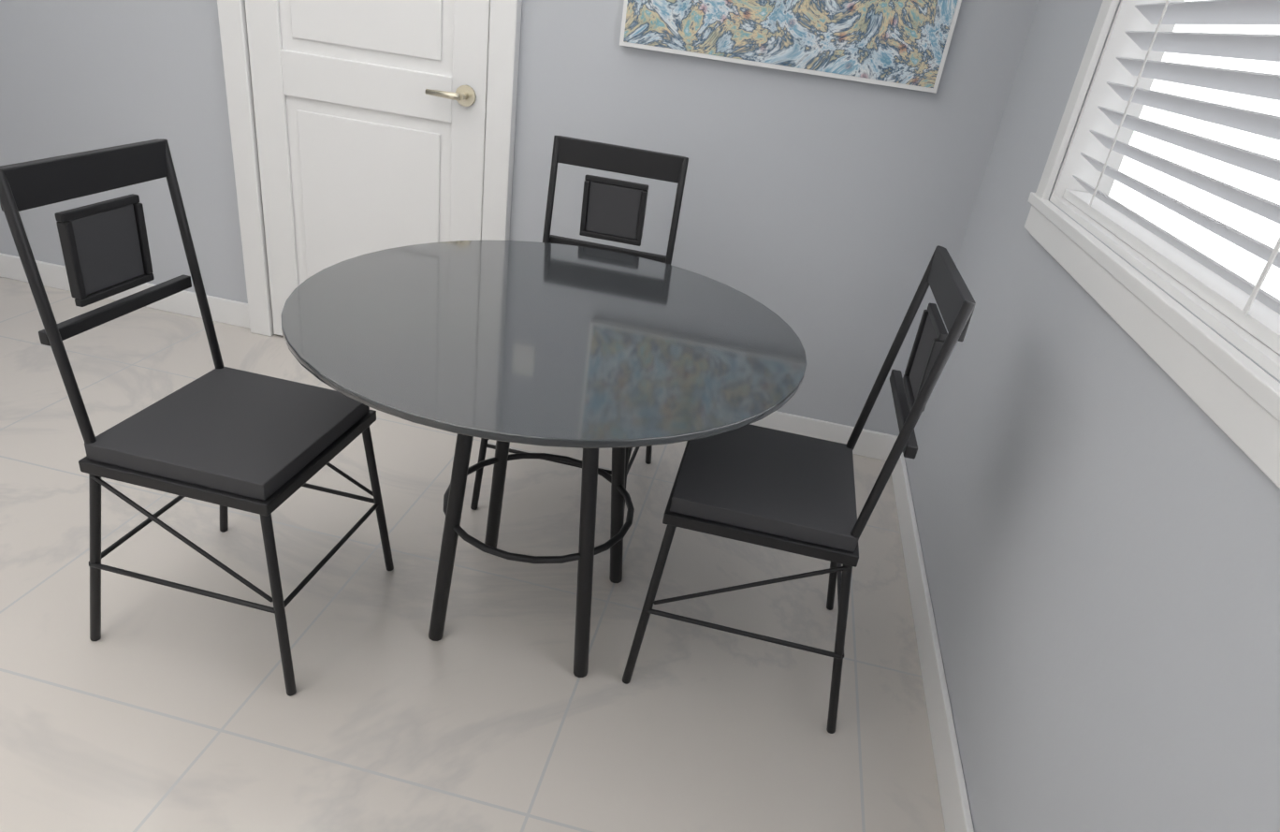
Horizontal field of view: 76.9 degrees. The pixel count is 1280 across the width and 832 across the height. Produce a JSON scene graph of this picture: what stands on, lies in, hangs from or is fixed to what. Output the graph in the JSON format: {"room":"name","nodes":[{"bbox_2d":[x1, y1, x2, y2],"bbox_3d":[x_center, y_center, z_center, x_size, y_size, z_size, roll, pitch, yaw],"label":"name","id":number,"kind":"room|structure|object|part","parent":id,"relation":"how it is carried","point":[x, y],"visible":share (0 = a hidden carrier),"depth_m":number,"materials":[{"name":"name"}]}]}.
{"room":"dining room","nodes":[
{"label":"dining room","id":0,"kind":"room"},
{"bbox_2d":[0,276,945,831],"bbox_3d":[-1.971,1.407,-0.243,4.540,0.100,7.890,12,27,7],"label":"floor","id":1,"kind":"structure","parent":0,"point":[157,707],"depth_m":1.77,"materials":[{"name":"tile"}]},
{"bbox_2d":[0,138,393,696],"bbox_3d":[-0.819,0.001,1.620,0.469,0.962,0.438,12,27,7],"label":"chair","id":2,"kind":"object","parent":1,"relation":"on","point":[225,438],"visible":1,"depth_m":1.53,"materials":[{"name":"black metal"}]},
{"bbox_2d":[281,240,806,677],"bbox_3d":[-0.214,0.129,1.771,1.000,0.752,1.000,12,27,7],"label":"dining table","id":3,"kind":"object","parent":1,"relation":"on","point":[589,351],"visible":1,"depth_m":1.51,"materials":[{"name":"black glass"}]},
{"bbox_2d":[470,135,688,509],"bbox_3d":[-0.157,-0.217,2.220,0.439,0.962,0.469,12,27,7],"label":"chair","id":4,"kind":"object","parent":1,"relation":"on","point":[613,210],"visible":0.48,"depth_m":2.24,"materials":[{"name":"black metal"}]},
{"bbox_2d":[622,245,975,733],"bbox_3d":[0.290,0.115,1.706,0.469,0.962,0.438,12,27,7],"label":"chair","id":5,"kind":"object","parent":1,"relation":"on","point":[774,488],"visible":0.96,"depth_m":1.60,"materials":[{"name":"black metal"}]},
{"bbox_2d":[0,0,1038,436],"bbox_3d":[-1.030,-1.378,2.596,4.540,2.440,0.120,12,27,7],"label":"wall","id":6,"kind":"structure","parent":0,"point":[821,217],"depth_m":2.59,"materials":[{"name":"grey paint"}]},
{"bbox_2d":[217,0,522,335],"bbox_3d":[-0.878,-1.154,2.545,1.002,2.131,0.100,12,27,7],"label":"door frame","id":7,"kind":"structure","parent":6,"relation":"in","point":[504,39],"depth_m":2.66,"materials":[{"name":"white painted wood"},{"name":"champagne gold metal"}]},
{"bbox_2d":[244,0,490,335],"bbox_3d":[-0.876,-1.132,2.593,0.820,2.032,0.034,12,27,7],"label":"door","id":8,"kind":"structure","parent":7,"relation":"attached to","point":[366,144],"depth_m":2.67,"materials":[{"name":"white wood"}]},
{"bbox_3d":[-0.595,-1.009,2.532,0.142,0.064,0.066,12,27,7],"label":"knob","id":9,"kind":"part","parent":7,"relation":"part of","materials":[{"name":"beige metal"}]},
{"bbox_2d":[0,252,898,460],"bbox_3d":[-1.192,-0.319,3.072,4.300,0.100,0.014,12,27,7],"label":"baseboard","id":10,"kind":"structure","parent":6,"relation":"attached to","point":[875,444],"depth_m":3.11,"materials":[{"name":"white wood"}]},
{"bbox_2d":[619,0,961,93],"bbox_3d":[0.432,-1.294,2.214,0.930,0.630,0.035,12,27,7],"label":"painting","id":11,"kind":"object","parent":6,"relation":"attached to","point":[904,44],"visible":0.98,"depth_m":2.29,"materials":[{"name":"multicoloured"}]},
{"bbox_2d":[904,0,1279,831],"bbox_3d":[0.337,0.738,-1.095,0.120,2.440,7.650,12,27,7],"label":"wall","id":12,"kind":"structure","parent":0,"point":[1096,492],"depth_m":1.25,"materials":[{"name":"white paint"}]},
{"bbox_2d":[891,451,974,831],"bbox_3d":[0.640,0.648,1.718,0.014,0.100,2.464,12,27,7],"label":"baseboard","id":13,"kind":"structure","parent":12,"relation":"attached to","point":[953,798],"depth_m":1.82,"materials":[{"name":"white"}]},
{"bbox_2d":[1024,0,1279,488],"bbox_3d":[0.821,-0.511,0.768,0.142,1.105,1.860,12,27,7],"label":"dining room window","id":14,"kind":"structure","parent":12,"relation":"in","point":[1168,181],"depth_m":1.26,"materials":[{"name":"white plastic"}]}
]}

